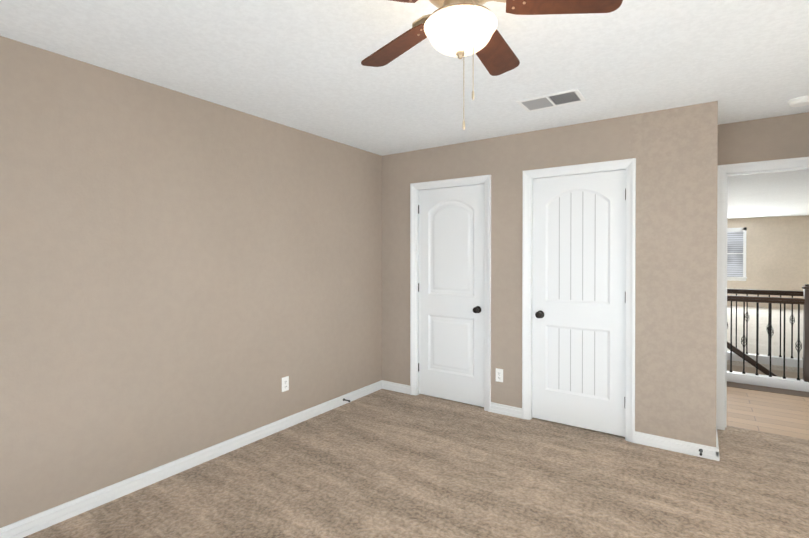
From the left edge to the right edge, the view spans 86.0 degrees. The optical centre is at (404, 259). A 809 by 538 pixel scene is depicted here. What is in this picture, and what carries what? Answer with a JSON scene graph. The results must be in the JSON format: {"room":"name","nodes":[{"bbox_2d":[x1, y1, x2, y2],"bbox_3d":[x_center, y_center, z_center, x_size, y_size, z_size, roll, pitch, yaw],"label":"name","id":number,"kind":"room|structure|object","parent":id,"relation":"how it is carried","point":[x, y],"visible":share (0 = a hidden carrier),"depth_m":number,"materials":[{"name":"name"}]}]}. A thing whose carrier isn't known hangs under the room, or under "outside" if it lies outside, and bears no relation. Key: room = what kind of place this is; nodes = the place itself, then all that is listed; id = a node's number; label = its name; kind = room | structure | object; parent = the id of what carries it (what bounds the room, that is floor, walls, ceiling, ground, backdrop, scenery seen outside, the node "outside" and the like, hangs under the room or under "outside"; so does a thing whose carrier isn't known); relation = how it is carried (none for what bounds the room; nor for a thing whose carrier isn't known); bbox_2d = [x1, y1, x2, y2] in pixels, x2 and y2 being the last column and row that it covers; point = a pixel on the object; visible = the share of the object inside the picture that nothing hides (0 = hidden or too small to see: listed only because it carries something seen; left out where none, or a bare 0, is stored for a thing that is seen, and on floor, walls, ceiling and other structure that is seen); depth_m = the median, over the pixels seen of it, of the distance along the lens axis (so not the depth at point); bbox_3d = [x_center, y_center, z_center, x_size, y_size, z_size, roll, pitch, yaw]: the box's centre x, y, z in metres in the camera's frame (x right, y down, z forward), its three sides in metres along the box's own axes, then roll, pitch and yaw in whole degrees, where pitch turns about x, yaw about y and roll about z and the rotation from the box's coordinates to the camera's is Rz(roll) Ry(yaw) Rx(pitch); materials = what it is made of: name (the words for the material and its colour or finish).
{"room":"empty bedroom","nodes":[
{"label":"empty bedroom","id":0,"kind":"room"},
{"bbox_2d":[0,36,381,527],"bbox_3d":[-1.668,0.146,2.576,0.120,2.440,5.140,0,0,34],"label":"wall","id":1,"kind":"structure","parent":0,"point":[182,275],"depth_m":2.67,"materials":[{"name":"beige paint"}]},
{"bbox_2d":[0,380,383,537],"bbox_3d":[-1.611,1.326,2.546,0.019,0.082,4.900,0,0,34],"label":"baseboard","id":2,"kind":"structure","parent":1,"relation":"attached to","point":[27,526],"depth_m":2.69,"materials":[{"name":"white wood"}]},
{"bbox_2d":[282,376,288,391],"bbox_3d":[-0.961,1.005,3.504,0.008,0.115,0.070,0,0,34],"label":"outlet","id":3,"kind":"object","parent":1,"relation":"attached to","point":[285,383],"visible":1,"depth_m":3.50,"materials":[{"name":"white plastic"}]},
{"bbox_2d":[0,0,808,218],"bbox_3d":[3.689,-1.137,5.871,7.240,0.080,16.640,0,0,34],"label":"ceiling","id":4,"kind":"structure","parent":0,"point":[296,64],"depth_m":2.36,"materials":[{"name":"white paint"}]},
{"bbox_2d":[361,0,622,129],"bbox_3d":[0.211,-0.745,1.583,1.046,0.643,1.018,0,0,34],"label":"fan","id":5,"kind":"object","parent":4,"relation":"hanging from","point":[459,29],"visible":1,"depth_m":1.52,"materials":[{"name":"brown wood"}]},
{"bbox_2d":[516,89,585,111],"bbox_3d":[0.992,-1.072,2.942,0.400,0.008,0.250,0,0,34],"label":"ceiling vent","id":6,"kind":"object","parent":4,"relation":"in","point":[553,100],"visible":1,"depth_m":2.93,"materials":[{"name":"white metal"}]},
{"bbox_2d":[788,96,808,106],"bbox_3d":[2.663,-1.057,2.915,0.136,0.038,0.136,0,0,34],"label":"smoke detector","id":7,"kind":"object","parent":4,"relation":"attached to","point":[799,101],"visible":0.98,"depth_m":2.89,"materials":[{"name":"white plastic"}]},
{"bbox_2d":[23,389,808,537],"bbox_3d":[0.459,1.403,1.604,4.500,0.060,5.680,0,0,34],"label":"floor carpet","id":8,"kind":"object","parent":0,"point":[382,463],"visible":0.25,"depth_m":2.61,"materials":[{"name":"beige carpet"}]},
{"bbox_2d":[382,101,717,446],"bbox_3d":[1.164,0.136,4.081,2.860,2.440,0.780,0,0,34],"label":"wall","id":9,"kind":"structure","parent":0,"point":[673,152],"depth_m":3.20,"materials":[{"name":"beige paint"}]},
{"bbox_2d":[384,381,409,393],"bbox_3d":[-0.074,1.312,4.452,0.347,0.082,0.019,0,0,34],"label":"baseboard","id":10,"kind":"structure","parent":9,"relation":"attached to","point":[392,386],"depth_m":4.45,"materials":[{"name":"white wood"}]},
{"bbox_2d":[410,175,490,411],"bbox_3d":[0.449,0.300,4.158,0.852,2.111,0.141,0,0,34],"label":"door frame","id":11,"kind":"structure","parent":9,"relation":"attached to","point":[416,188],"depth_m":4.16,"materials":[{"name":"white wood"}]},
{"bbox_2d":[418,184,483,406],"bbox_3d":[0.446,0.328,4.158,0.720,2.030,0.173,0,0,34],"label":"closet door","id":12,"kind":"structure","parent":9,"relation":"in","point":[451,295],"depth_m":4.13,"materials":[{"name":"white paint"}]},
{"bbox_2d":[496,368,502,381],"bbox_3d":[0.837,1.023,3.833,0.070,0.115,0.008,0,0,34],"label":"outlet","id":13,"kind":"object","parent":9,"relation":"attached to","point":[499,375],"visible":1,"depth_m":3.83,"materials":[{"name":"white plastic"}]},
{"bbox_2d":[490,402,521,418],"bbox_3d":[0.889,1.317,3.793,0.305,0.082,0.019,0,0,34],"label":"baseboard","id":14,"kind":"structure","parent":9,"relation":"attached to","point":[502,409],"depth_m":3.79,"materials":[{"name":"white wood"}]},
{"bbox_2d":[522,158,635,442],"bbox_3d":[1.395,0.304,3.512,0.852,2.111,0.141,0,0,34],"label":"door frame","id":15,"kind":"structure","parent":9,"relation":"attached to","point":[627,165],"depth_m":3.37,"materials":[{"name":"white wood"}]},
{"bbox_2d":[532,170,625,436],"bbox_3d":[1.396,0.333,3.509,0.720,2.030,0.173,0,0,34],"label":"closet door","id":16,"kind":"structure","parent":9,"relation":"in","point":[578,291],"depth_m":3.49,"materials":[{"name":"white paint"}]},
{"bbox_2d":[635,431,718,459],"bbox_3d":[1.910,1.322,3.096,0.488,0.082,0.019,0,0,34],"label":"baseboard","id":17,"kind":"structure","parent":9,"relation":"attached to","point":[675,445],"depth_m":3.09,"materials":[{"name":"white wood"}]},
{"bbox_2d":[712,426,719,460],"bbox_3d":[2.309,1.321,3.214,0.019,0.082,0.663,0,0,34],"label":"baseboard","id":18,"kind":"structure","parent":9,"relation":"attached to","point":[715,451],"depth_m":2.95,"materials":[{"name":"white"}]},
{"bbox_2d":[718,112,808,164],"bbox_3d":[3.208,0.143,3.084,1.640,2.440,0.120,0,0,34],"label":"wall","id":19,"kind":"structure","parent":0,"point":[775,138],"depth_m":3.32,"materials":[{"name":"beige paint"}]},
{"bbox_2d":[716,157,808,429],"bbox_3d":[2.885,0.306,3.306,0.844,2.111,0.162,0,0,34],"label":"door frame","id":20,"kind":"structure","parent":19,"relation":"attached to","point":[769,166],"depth_m":3.46,"materials":[{"name":"white wood"}]},
{"bbox_2d":[727,306,802,372],"bbox_3d":[6.081,1.349,9.390,7.000,0.060,7.920,0,0,34],"label":"wall","id":21,"kind":"structure","parent":0,"point":[763,337],"depth_m":7.80,"materials":[{"name":"white paint"}]},
{"bbox_2d":[727,365,802,378],"bbox_3d":[3.858,2.741,6.146,7.000,2.680,0.040,0,0,34],"label":"wall","id":22,"kind":"structure","parent":0,"point":[779,373],"depth_m":5.60,"materials":[{"name":"paint"}]},
{"bbox_2d":[727,351,802,367],"bbox_3d":[3.881,1.291,6.169,7.000,0.100,0.120,0,0,34],"label":"trim","id":23,"kind":"structure","parent":22,"relation":"attached to","point":[778,361],"depth_m":5.54,"materials":[{"name":"white wood"}]},
{"bbox_2d":[727,289,802,358],"bbox_3d":[3.634,0.740,6.334,4.002,1.000,0.104,0,0,34],"label":"railing","id":24,"kind":"object","parent":23,"relation":"on","point":[765,292],"visible":0.15,"depth_m":5.60,"materials":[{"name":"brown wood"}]},
{"bbox_2d":[726,387,808,439],"bbox_3d":[2.739,1.383,4.497,7.000,0.060,1.670,0,0,34],"label":"floor","id":25,"kind":"structure","parent":0,"point":[775,413],"depth_m":3.85,"materials":[{"name":"brown wood"}]},
{"bbox_2d":[727,371,808,391],"bbox_3d":[3.176,1.299,5.137,7.000,0.100,0.120,0,0,34],"label":"trim","id":26,"kind":"structure","parent":25,"relation":"on","point":[772,381],"depth_m":4.61,"materials":[{"name":"white wood"}]},
{"bbox_2d":[727,284,808,381],"bbox_3d":[2.739,0.747,5.431,3.542,1.000,0.104,0,0,34],"label":"railing","id":27,"kind":"object","parent":26,"relation":"on","point":[804,301],"visible":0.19,"depth_m":4.57,"materials":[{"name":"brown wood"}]},
{"bbox_2d":[727,381,808,397],"bbox_3d":[3.080,1.348,4.997,7.000,0.004,0.220,0,0,34],"label":"trim","id":28,"kind":"structure","parent":25,"relation":"on","point":[769,389],"depth_m":4.50,"materials":[{"name":"brown wood"}]},
{"bbox_2d":[727,216,808,309],"bbox_3d":[8.348,0.075,12.700,7.000,2.440,0.120,0,0,34],"label":"wall","id":29,"kind":"structure","parent":0,"point":[777,253],"depth_m":11.58,"materials":[{"name":"paint"}]},
{"bbox_2d":[727,227,746,280],"bbox_3d":[8.907,-0.146,12.208,1.155,1.470,0.060,0,0,34],"label":"window","id":30,"kind":"structure","parent":29,"relation":"in","point":[736,254],"depth_m":12.03,"materials":[{"name":"grey"}]},
{"bbox_3d":[4.399,2.879,5.069,3.910,2.700,1.130,0,0,34],"label":"stair steps","id":31,"kind":"structure","parent":0,"visible":0},
{"bbox_2d":[727,342,778,376],"bbox_3d":[3.825,0.993,5.199,2.228,1.670,0.060,0,0,34],"label":"handrail","id":32,"kind":"object","parent":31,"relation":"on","point":[750,360],"depth_m":5.04,"materials":[{"name":"brown wood"}]}
]}

